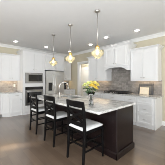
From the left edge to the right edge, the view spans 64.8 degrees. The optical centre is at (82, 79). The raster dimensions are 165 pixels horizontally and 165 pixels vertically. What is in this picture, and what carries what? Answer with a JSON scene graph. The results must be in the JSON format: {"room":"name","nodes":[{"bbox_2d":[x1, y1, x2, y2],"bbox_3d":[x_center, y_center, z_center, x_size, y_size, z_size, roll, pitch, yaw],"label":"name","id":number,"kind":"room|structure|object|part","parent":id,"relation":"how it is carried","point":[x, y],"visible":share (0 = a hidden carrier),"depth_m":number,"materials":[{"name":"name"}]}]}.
{"room":"kitchen","nodes":[
{"label":"kitchen","id":0,"kind":"room"},
{"bbox_2d":[0,47,65,114],"bbox_3d":[-3.537,-0.025,5.136,7.290,2.850,0.140,0,0,-43],"label":"wall","id":1,"kind":"structure","parent":0,"point":[2,49],"depth_m":5.46,"materials":[{"name":"beige paint"}]},
{"bbox_2d":[0,81,16,91],"bbox_3d":[-3.394,0.239,5.164,1.498,0.469,0.014,0,0,-43],"label":"backsplash","id":2,"kind":"structure","parent":1,"relation":"attached to","point":[4,85],"depth_m":5.43,"materials":[{"name":"beige stone"}]},
{"bbox_2d":[1,53,19,80],"bbox_3d":[-2.959,-0.500,5.307,0.660,1.060,0.393,0,0,-43],"label":"upper cabinet","id":3,"kind":"object","parent":1,"relation":"attached to","point":[10,63],"visible":0.96,"depth_m":5.18,"materials":[{"name":"white paint"}]},
{"bbox_3d":[-2.976,-0.474,5.090,0.310,0.918,0.020,0,0,-43],"label":"door","id":4,"kind":"part","parent":3,"relation":"part of","materials":[{"name":"white paint"}]},
{"bbox_3d":[-2.959,-0.990,5.307,0.660,0.080,0.393,0,0,-43],"label":"crown molding","id":5,"kind":"part","parent":3,"relation":"part of","materials":[{"name":"white paint"}]},
{"bbox_3d":[-2.742,-0.474,5.308,0.310,0.918,0.020,0,0,-43],"label":"door","id":6,"kind":"part","parent":3,"relation":"part of","materials":[{"name":"white paint"}]},
{"bbox_2d":[0,43,67,56],"bbox_3d":[-3.404,-1.400,5.096,7.150,0.100,0.100,0,0,-43],"label":"trim","id":7,"kind":"structure","parent":1,"relation":"attached to","point":[1,45],"depth_m":5.77,"materials":[{"name":"white paint"}]},
{"bbox_2d":[45,52,64,71],"bbox_3d":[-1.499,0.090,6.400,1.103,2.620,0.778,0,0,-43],"label":"upper cabinet","id":8,"kind":"object","parent":1,"relation":"attached to","point":[59,66],"visible":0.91,"depth_m":6.16,"materials":[{"name":"white paint"}]},
{"bbox_3d":[-1.474,-0.805,5.961,0.492,0.600,0.020,0,0,-43],"label":"door","id":9,"kind":"part","parent":8,"relation":"part of","materials":[{"name":"white paint"}]},
{"bbox_3d":[-1.499,-1.180,6.400,1.103,0.080,0.778,0,0,-43],"label":"crown molding","id":10,"kind":"part","parent":8,"relation":"part of","materials":[{"name":"white paint"}]},
{"bbox_3d":[-1.107,-0.805,6.302,0.492,0.600,0.020,0,0,-43],"label":"door","id":11,"kind":"part","parent":8,"relation":"part of","materials":[{"name":"white paint"}]},
{"bbox_2d":[64,61,70,80],"bbox_3d":[-0.998,-0.500,7.129,0.740,1.060,0.393,0,0,-43],"label":"upper cabinet","id":12,"kind":"object","parent":1,"relation":"attached to","point":[67,66],"visible":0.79,"depth_m":7.10,"materials":[{"name":"white paint"}]},
{"bbox_3d":[-1.030,-0.474,6.899,0.350,0.918,0.020,0,0,-43],"label":"door","id":13,"kind":"part","parent":12,"relation":"part of","materials":[{"name":"white paint"}]},
{"bbox_3d":[-0.766,-0.474,7.144,0.350,0.918,0.020,0,0,-43],"label":"door","id":14,"kind":"part","parent":12,"relation":"part of","materials":[{"name":"white paint"}]},
{"bbox_2d":[0,0,164,54],"bbox_3d":[-0.296,-1.500,2.632,8.630,0.100,10.940,0,0,-43],"label":"ceiling","id":15,"kind":"structure","parent":0,"point":[31,23],"depth_m":3.28,"materials":[{"name":"white paint"}]},
{"bbox_2d":[49,34,57,65],"bbox_3d":[-0.936,-0.955,4.181,0.266,0.990,0.266,0,0,-43],"label":"pendant lamp","id":16,"kind":"object","parent":15,"relation":"hanging from","point":[53,62],"visible":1,"depth_m":4.14,"materials":[{"name":"beige"}]},
{"bbox_3d":[-0.936,-0.562,4.181,0.266,0.205,0.266,0,0,-43],"label":"lamp shade","id":17,"kind":"part","parent":16,"relation":"part of","materials":[{"name":"clear glass"}]},
{"bbox_2d":[65,24,74,62],"bbox_3d":[-0.321,-0.955,3.415,0.266,0.990,0.266,0,0,-43],"label":"pendant lamp","id":18,"kind":"object","parent":15,"relation":"hanging from","point":[69,58],"visible":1,"depth_m":3.37,"materials":[{"name":"beige"}]},
{"bbox_3d":[-0.321,-0.562,3.415,0.266,0.205,0.266,0,0,-43],"label":"lamp shade","id":19,"kind":"part","parent":18,"relation":"part of","materials":[{"name":"clear glass"}]},
{"bbox_2d":[91,9,103,58],"bbox_3d":[0.312,-0.955,2.734,0.266,0.990,0.266,0,0,-43],"label":"pendant lamp","id":20,"kind":"object","parent":15,"relation":"hanging from","point":[97,53],"visible":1,"depth_m":2.68,"materials":[{"name":"silver metal"}]},
{"bbox_3d":[0.312,-1.075,2.734,0.011,0.690,0.011,0,0,25],"label":"rod","id":21,"kind":"part","parent":20,"relation":"part of","materials":[{"name":"silver metal"}]},
{"bbox_3d":[0.312,-0.562,2.734,0.266,0.205,0.266,0,0,-43],"label":"lamp shade","id":22,"kind":"part","parent":20,"relation":"part of","materials":[{"name":"clear glass"}]},
{"bbox_2d":[0,113,164,164],"bbox_3d":[-0.296,1.450,2.632,8.630,0.100,10.940,0,0,-43],"label":"floor","id":23,"kind":"structure","parent":0,"point":[19,145],"depth_m":2.70,"materials":[{"name":"brown wood"}]},
{"bbox_2d":[1,94,9,116],"bbox_3d":[-2.926,0.958,4.932,0.259,0.885,0.264,0,0,-44],"label":"base cabinet","id":24,"kind":"object","parent":23,"relation":"on","point":[5,98],"visible":0.99,"depth_m":4.92,"materials":[{"name":"white paint"}]},
{"bbox_2d":[10,93,21,116],"bbox_3d":[-2.777,0.958,5.282,0.433,0.885,0.677,0,0,-43],"label":"base cabinet","id":25,"kind":"object","parent":23,"relation":"on","point":[15,98],"visible":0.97,"depth_m":5.06,"materials":[{"name":"white paint"}]},
{"bbox_2d":[0,91,21,93],"bbox_3d":[-3.174,0.494,4.926,1.497,0.038,0.658,0,0,-43],"label":"countertop","id":26,"kind":"structure","parent":25,"relation":"on","point":[6,92],"depth_m":4.95,"materials":[{"name":"grey stone"}]},
{"bbox_3d":[-2.566,0.613,5.075,0.370,0.165,0.020,0,0,-43],"label":"drawer","id":27,"kind":"part","parent":25,"relation":"part of","materials":[{"name":"white paint"}]},
{"bbox_3d":[-2.566,1.002,5.075,0.370,0.585,0.020,0,0,-43],"label":"door","id":28,"kind":"part","parent":25,"relation":"part of","materials":[{"name":"white paint"}]},
{"bbox_2d":[16,49,44,114],"bbox_3d":[-2.265,0.090,5.688,0.985,2.620,0.778,0,0,-43],"label":"tall cabinet","id":29,"kind":"object","parent":23,"relation":"on","point":[31,61],"visible":0.59,"depth_m":5.37,"materials":[{"name":"white paint"}]},
{"bbox_3d":[-2.171,-0.735,5.313,0.422,0.740,0.020,0,0,-43],"label":"door","id":30,"kind":"part","parent":29,"relation":"part of","materials":[{"name":"white paint"}]},
{"bbox_3d":[-2.265,-1.180,5.688,0.985,0.080,0.778,0,0,-43],"label":"crown molding","id":31,"kind":"part","parent":29,"relation":"part of","materials":[{"name":"white paint"}]},
{"bbox_2d":[25,86,42,105],"bbox_3d":[-2.179,0.660,5.639,0.747,0.750,0.631,0,0,-43],"label":"oven","id":32,"kind":"object","parent":29,"relation":"in","point":[38,90],"visible":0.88,"depth_m":5.39,"materials":[{"name":"grey metal"}]},
{"bbox_3d":[-2.012,0.340,5.460,0.747,0.110,0.022,0,0,-43],"label":"control panel","id":33,"kind":"part","parent":32,"relation":"part of","materials":[{"name":"black glass"}]},
{"bbox_2d":[25,73,42,82],"bbox_3d":[-2.136,-0.082,5.593,0.747,0.427,0.458,0,0,-43],"label":"microwave","id":34,"kind":"object","parent":29,"relation":"in","point":[29,77],"visible":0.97,"depth_m":5.43,"materials":[{"name":"grey metal"}]},
{"bbox_3d":[-2.013,1.175,5.460,0.855,0.220,0.020,0,0,-43],"label":"drawer","id":35,"kind":"part","parent":29,"relation":"part of","materials":[{"name":"white paint"}]},
{"bbox_3d":[-1.854,-0.735,5.607,0.422,0.740,0.020,0,0,-43],"label":"door","id":36,"kind":"part","parent":29,"relation":"part of","materials":[{"name":"white paint"}]},
{"bbox_2d":[29,92,53,133],"bbox_3d":[-1.162,0.873,3.657,0.544,1.055,0.454,0,0,-43],"label":"bar stool","id":37,"kind":"object","parent":23,"relation":"on","point":[38,110],"visible":0.81,"depth_m":3.48,"materials":[{"name":"black paint"}]},
{"bbox_3d":[-1.458,0.875,3.662,0.075,1.050,0.044,0,0,-43],"label":"leg","id":38,"kind":"part","parent":37,"relation":"part of","materials":[{"name":"black paint"}]},
{"bbox_3d":[-1.179,0.875,3.362,0.075,1.050,0.044,0,0,-43],"label":"leg","id":39,"kind":"part","parent":37,"relation":"part of","materials":[{"name":"black paint"}]},
{"bbox_2d":[31,106,52,111],"bbox_3d":[-1.144,0.801,3.674,0.474,0.054,0.430,0,0,-43],"label":"seat cushion","id":40,"kind":"object","parent":37,"relation":"on","point":[40,109],"depth_m":3.52,"materials":[{"name":"grey leather"}]},
{"bbox_2d":[45,71,63,94],"bbox_3d":[-1.506,0.495,6.351,0.970,1.810,0.780,0,0,-43],"label":"refrigerator","id":41,"kind":"object","parent":23,"relation":"on","point":[53,79],"visible":0.58,"depth_m":6.05,"materials":[{"name":"brushed stainless steel"}]},
{"bbox_3d":[-1.505,0.445,5.946,0.420,1.710,0.060,0,0,-43],"label":"door","id":42,"kind":"part","parent":41,"relation":"part of","materials":[{"name":"silver metal"}]},
{"bbox_3d":[-1.147,0.445,6.278,0.544,1.710,0.060,0,0,-43],"label":"door","id":43,"kind":"part","parent":41,"relation":"part of","materials":[{"name":"silver metal"}]},
{"bbox_2d":[43,95,72,147],"bbox_3d":[-0.570,0.873,3.020,0.544,1.055,0.454,0,0,-43],"label":"bar stool","id":44,"kind":"object","parent":23,"relation":"on","point":[54,116],"visible":0.93,"depth_m":2.87,"materials":[{"name":"black paint"}]},
{"bbox_3d":[-0.866,0.875,3.025,0.075,1.050,0.044,0,0,-43],"label":"leg","id":45,"kind":"part","parent":44,"relation":"part of","materials":[{"name":"black paint"}]},
{"bbox_3d":[-0.748,0.398,2.854,0.056,0.105,0.418,0,0,-43],"label":"rail","id":46,"kind":"part","parent":44,"relation":"part of","materials":[{"name":"black paint"}]},
{"bbox_3d":[-0.587,0.875,2.724,0.075,1.050,0.044,0,0,-43],"label":"leg","id":47,"kind":"part","parent":44,"relation":"part of","materials":[{"name":"black paint"}]},
{"bbox_3d":[-0.552,0.856,3.037,0.470,0.055,0.438,0,0,-43],"label":"seat frame","id":48,"kind":"part","parent":44,"relation":"part of","materials":[{"name":"black paint"}]},
{"bbox_2d":[46,111,71,118],"bbox_3d":[-0.552,0.801,3.037,0.474,0.054,0.430,0,0,-43],"label":"seat cushion","id":49,"kind":"object","parent":44,"relation":"on","point":[60,114],"depth_m":2.90,"materials":[{"name":"grey leather"}]},
{"bbox_2d":[64,89,74,94],"bbox_3d":[-0.884,0.958,7.040,0.786,0.885,0.677,0,0,-43],"label":"base cabinet","id":50,"kind":"object","parent":23,"relation":"on","point":[65,91],"visible":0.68,"depth_m":6.85,"materials":[{"name":"white paint"}]},
{"bbox_2d":[66,99,103,164],"bbox_3d":[0.040,0.873,2.365,0.544,1.055,0.454,0,0,-43],"label":"bar stool","id":51,"kind":"object","parent":23,"relation":"on","point":[85,126],"visible":1,"depth_m":2.23,"materials":[{"name":"black paint"}]},
{"bbox_3d":[-0.257,0.875,2.369,0.075,1.050,0.044,0,0,-43],"label":"leg","id":52,"kind":"part","parent":51,"relation":"part of","materials":[{"name":"black paint"}]},
{"bbox_3d":[-0.139,0.398,2.198,0.056,0.105,0.418,0,0,-43],"label":"rail","id":53,"kind":"part","parent":51,"relation":"part of","materials":[{"name":"black paint"}]},
{"bbox_3d":[-0.128,0.500,2.208,0.041,0.030,0.386,0,0,-43],"label":"rail","id":54,"kind":"part","parent":51,"relation":"part of","materials":[{"name":"black paint"}]},
{"bbox_3d":[-0.116,0.733,2.220,0.038,0.065,0.386,0,0,-43],"label":"rail","id":55,"kind":"part","parent":51,"relation":"part of","materials":[{"name":"black paint"}]},
{"bbox_3d":[0.023,0.875,2.069,0.075,1.050,0.044,0,0,-43],"label":"leg","id":56,"kind":"part","parent":51,"relation":"part of","materials":[{"name":"black paint"}]},
{"bbox_3d":[0.058,0.856,2.381,0.470,0.055,0.438,0,0,-43],"label":"seat frame","id":57,"kind":"part","parent":51,"relation":"part of","materials":[{"name":"black paint"}]},
{"bbox_2d":[69,119,102,130],"bbox_3d":[0.058,0.801,2.381,0.474,0.054,0.430,0,0,-43],"label":"seat cushion","id":58,"kind":"object","parent":51,"relation":"on","point":[91,125],"depth_m":2.26,"materials":[{"name":"white leather"}]},
{"bbox_3d":[0.362,1.127,2.384,0.045,0.545,0.038,0,0,-43],"label":"leg","id":59,"kind":"part","parent":51,"relation":"part of","materials":[{"name":"black paint"}]},
{"bbox_2d":[46,103,134,160],"bbox_3d":[-0.058,0.958,3.468,0.698,0.885,2.680,0,0,-43],"label":"kitchen island","id":60,"kind":"object","parent":23,"relation":"on","point":[117,124],"visible":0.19,"depth_m":2.48,"materials":[{"name":"brown wood"}]},
{"bbox_3d":[-0.289,0.958,3.260,0.020,0.885,2.630,0,0,-43],"label":"panel","id":61,"kind":"part","parent":60,"relation":"part of","materials":[{"name":"brown wood"}]},
{"bbox_2d":[29,93,135,114],"bbox_3d":[-0.245,0.494,3.305,1.191,0.038,2.725,0,0,-43],"label":"island countertop","id":62,"kind":"structure","parent":60,"relation":"on","point":[101,106],"depth_m":2.69,"materials":[{"name":"grey stone"}]},
{"bbox_2d":[58,82,68,97],"bbox_3d":[-0.536,0.260,3.539,0.328,0.430,0.112,0,0,-2],"label":"faucet","id":63,"kind":"object","parent":62,"relation":"on","point":[59,93],"visible":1,"depth_m":3.51,"materials":[{"name":"silver metal"}]},
{"bbox_2d":[88,92,94,105],"bbox_3d":[0.159,0.350,2.414,0.148,0.250,0.148,0,0,-43],"label":"vase","id":64,"kind":"object","parent":62,"relation":"on","point":[90,94],"visible":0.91,"depth_m":2.37,"materials":[{"name":"clear glass"}]},
{"bbox_3d":[-0.308,1.343,3.236,0.016,0.115,2.680,0,0,-43],"label":"molding","id":65,"kind":"part","parent":60,"relation":"part of","materials":[{"name":"brown wood"}]},
{"bbox_3d":[0.600,0.958,2.329,0.080,0.885,0.080,0,0,-43],"label":"corner post","id":66,"kind":"part","parent":60,"relation":"part of","materials":[{"name":"brown wood"}]},
{"bbox_3d":[0.833,1.343,2.481,0.660,0.115,0.016,0,0,-43],"label":"molding","id":67,"kind":"part","parent":60,"relation":"part of","materials":[{"name":"brown wood"}]},
{"bbox_3d":[0.829,0.958,2.518,0.608,0.885,0.020,0,0,-43],"label":"panel","id":68,"kind":"part","parent":60,"relation":"part of","materials":[{"name":"brown wood"}]},
{"bbox_2d":[84,92,101,97],"bbox_3d":[0.619,0.958,5.517,0.677,0.885,1.000,0,0,-43],"label":"base cabinet","id":69,"kind":"object","parent":23,"relation":"on","point":[97,95],"visible":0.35,"depth_m":5.11,"materials":[{"name":"white paint"}]},
{"bbox_3d":[0.571,0.613,5.137,0.020,0.165,0.480,0,0,-43],"label":"drawer","id":70,"kind":"part","parent":69,"relation":"part of","materials":[{"name":"white paint"}]},
{"bbox_2d":[102,94,123,100],"bbox_3d":[1.274,0.958,4.813,0.677,0.885,0.918,0,0,-43],"label":"base cabinet","id":71,"kind":"object","parent":23,"relation":"on","point":[104,96],"visible":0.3,"depth_m":4.57,"materials":[{"name":"white paint"}]},
{"bbox_2d":[124,96,136,124],"bbox_3d":[1.722,0.958,4.330,0.677,0.885,0.396,0,0,-43],"label":"base cabinet","id":72,"kind":"object","parent":23,"relation":"on","point":[126,98],"visible":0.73,"depth_m":4.04,"materials":[{"name":"white paint"}]},
{"bbox_3d":[1.506,0.613,4.130,0.020,0.165,0.366,0,0,-43],"label":"drawer","id":73,"kind":"part","parent":72,"relation":"part of","materials":[{"name":"white paint"}]},
{"bbox_3d":[1.506,1.002,4.130,0.020,0.585,0.366,0,0,-43],"label":"door","id":74,"kind":"part","parent":72,"relation":"part of","materials":[{"name":"white paint"}]},
{"bbox_2d":[136,97,161,129],"bbox_3d":[2.041,0.958,3.987,0.677,0.885,0.538,0,0,-43],"label":"base cabinet","id":75,"kind":"object","parent":23,"relation":"on","point":[144,106],"depth_m":3.77,"materials":[{"name":"white paint"}]},
{"bbox_2d":[83,90,162,98],"bbox_3d":[1.259,0.494,4.839,0.663,0.038,2.905,0,0,-43],"label":"countertop","id":76,"kind":"structure","parent":75,"relation":"on","point":[96,91],"depth_m":4.25,"materials":[{"name":"grey stone"}]},
{"bbox_2d":[104,90,129,93],"bbox_3d":[1.284,0.445,4.817,0.520,0.060,0.910,0,0,-43],"label":"gas cooktop","id":77,"kind":"object","parent":76,"relation":"in","point":[108,91],"visible":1,"depth_m":4.71,"materials":[{"name":"black glass"}]},
{"bbox_2d":[140,87,148,94],"bbox_3d":[2.035,0.358,4.287,0.063,0.231,0.286,0,0,-43],"label":"plaque","id":78,"kind":"object","parent":76,"relation":"on","point":[143,90],"visible":0.94,"depth_m":4.27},
{"bbox_2d":[138,84,153,94],"bbox_3d":[2.100,0.299,4.320,0.095,0.348,0.460,0,0,-43],"label":"picture frame","id":79,"kind":"object","parent":76,"relation":"on","point":[150,86],"visible":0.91,"depth_m":4.25,"materials":[{"name":"grey wood"}]},
{"bbox_3d":[1.809,1.153,3.804,0.020,0.285,0.450,0,0,-43],"label":"drawer","id":80,"kind":"part","parent":75,"relation":"part of","materials":[{"name":"white paint"}]},
{"bbox_3d":[1.809,0.853,3.804,0.020,0.285,0.450,0,0,-43],"label":"drawer","id":81,"kind":"part","parent":75,"relation":"part of","materials":[{"name":"white paint"}]},
{"bbox_3d":[1.809,0.613,3.804,0.020,0.165,0.450,0,0,-43],"label":"drawer","id":82,"kind":"part","parent":75,"relation":"part of","materials":[{"name":"white paint"}]},
{"bbox_3d":[2.236,0.958,3.818,0.623,0.885,0.026,0,0,-43],"label":"end panel","id":83,"kind":"part","parent":75,"relation":"part of","materials":[{"name":"white wood"}]},
{"bbox_2d":[69,36,164,120],"bbox_3d":[2.397,-0.025,4.207,0.140,2.850,9.580,0,0,-43],"label":"wall","id":84,"kind":"structure","parent":0,"point":[159,40],"depth_m":4.41,"materials":[{"name":"beige paint"}]},
{"bbox_2d":[77,61,91,95],"bbox_3d":[0.145,0.225,6.612,0.166,2.350,1.070,0,0,-43],"label":"door frame","id":85,"kind":"structure","parent":84,"relation":"attached to","point":[82,62],"depth_m":6.89,"materials":[{"name":"white paint"}]},
{"bbox_2d":[86,54,111,80],"bbox_3d":[0.694,-0.500,5.627,0.418,1.060,1.060,0,0,-43],"label":"upper cabinet","id":86,"kind":"object","parent":84,"relation":"attached to","point":[96,72],"visible":0.87,"depth_m":5.45,"materials":[{"name":"white paint"}]},
{"bbox_3d":[0.431,-0.474,5.677,0.020,0.918,0.480,0,0,-43],"label":"door","id":87,"kind":"part","parent":86,"relation":"part of","materials":[{"name":"white paint"}]},
{"bbox_3d":[0.765,-0.474,5.318,0.020,0.918,0.480,0,0,-43],"label":"door","id":88,"kind":"part","parent":86,"relation":"part of","materials":[{"name":"white paint"}]},
{"bbox_2d":[72,32,164,55],"bbox_3d":[2.309,-1.400,4.125,0.100,0.100,9.300,0,0,-43],"label":"trim","id":89,"kind":"structure","parent":84,"relation":"attached to","point":[161,34],"depth_m":4.57,"materials":[{"name":"white paint"}]},
{"bbox_2d":[102,41,136,71],"bbox_3d":[1.331,-0.792,4.813,0.593,0.915,1.126,0,0,-43],"label":"range hood","id":90,"kind":"object","parent":84,"relation":"attached to","point":[117,55],"visible":0.98,"depth_m":4.56,"materials":[{"name":"white paint"}]},
{"bbox_3d":[1.008,-0.830,4.806,0.020,0.580,0.418,0,0,-43],"label":"door","id":91,"kind":"part","parent":90,"relation":"part of","materials":[{"name":"white paint"}]},
{"bbox_3d":[1.355,-0.748,4.835,0.528,0.825,0.996,0,0,-43],"label":"frame","id":92,"kind":"part","parent":90,"relation":"part of","materials":[{"name":"white paint"}]},
{"bbox_3d":[1.331,-1.205,4.813,0.593,0.090,1.126,0,0,-43],"label":"crown molding","id":93,"kind":"part","parent":90,"relation":"part of","materials":[{"name":"white paint"}]},
{"bbox_3d":[1.300,-0.830,4.492,0.020,0.580,0.418,0,0,-43],"label":"door","id":94,"kind":"part","parent":90,"relation":"part of","materials":[{"name":"white paint"}]},
{"bbox_2d":[92,68,161,94],"bbox_3d":[1.470,-0.008,5.092,0.014,0.964,2.920,0,0,-43],"label":"backsplash","id":95,"kind":"structure","parent":84,"relation":"attached to","point":[121,77],"depth_m":4.97,"materials":[{"name":"beige stone"}]},
{"bbox_2d":[130,44,163,80],"bbox_3d":[2.040,-0.500,4.179,0.418,1.060,0.890,0,0,-43],"label":"upper cabinet","id":96,"kind":"object","parent":84,"relation":"attached to","point":[146,62],"visible":1,"depth_m":4.01,"materials":[{"name":"white paint"}]},
{"bbox_3d":[1.765,-0.474,4.241,0.020,0.918,0.395,0,0,-43],"label":"door","id":97,"kind":"part","parent":96,"relation":"part of","materials":[{"name":"white paint"}]},
{"bbox_3d":[2.043,0.015,4.223,0.354,0.030,0.830,0,0,-43],"label":"light rail","id":98,"kind":"part","parent":96,"relation":"part of","materials":[{"name":"white paint"}]},
{"bbox_3d":[2.040,-0.990,4.179,0.418,0.080,0.890,0,0,-43],"label":"crown molding","id":99,"kind":"part","parent":96,"relation":"part of","materials":[{"name":"white paint"}]},
{"bbox_3d":[2.041,-0.474,3.945,0.020,0.918,0.395,0,0,-43],"label":"door","id":100,"kind":"part","parent":96,"relation":"part of","materials":[{"name":"white paint"}]},
{"bbox_3d":[0.519,-0.025,7.991,0.140,2.850,4.200,0,0,-43],"label":"wall","id":101,"kind":"structure","parent":0,"visible":0},
{"bbox_2d":[81,68,89,95],"bbox_3d":[0.179,0.335,8.186,0.089,2.110,0.950,0,0,-43],"label":"door","id":102,"kind":"structure","parent":101,"relation":"in","point":[84,72],"depth_m":8.36,"materials":[{"name":"white paint"}]}
]}

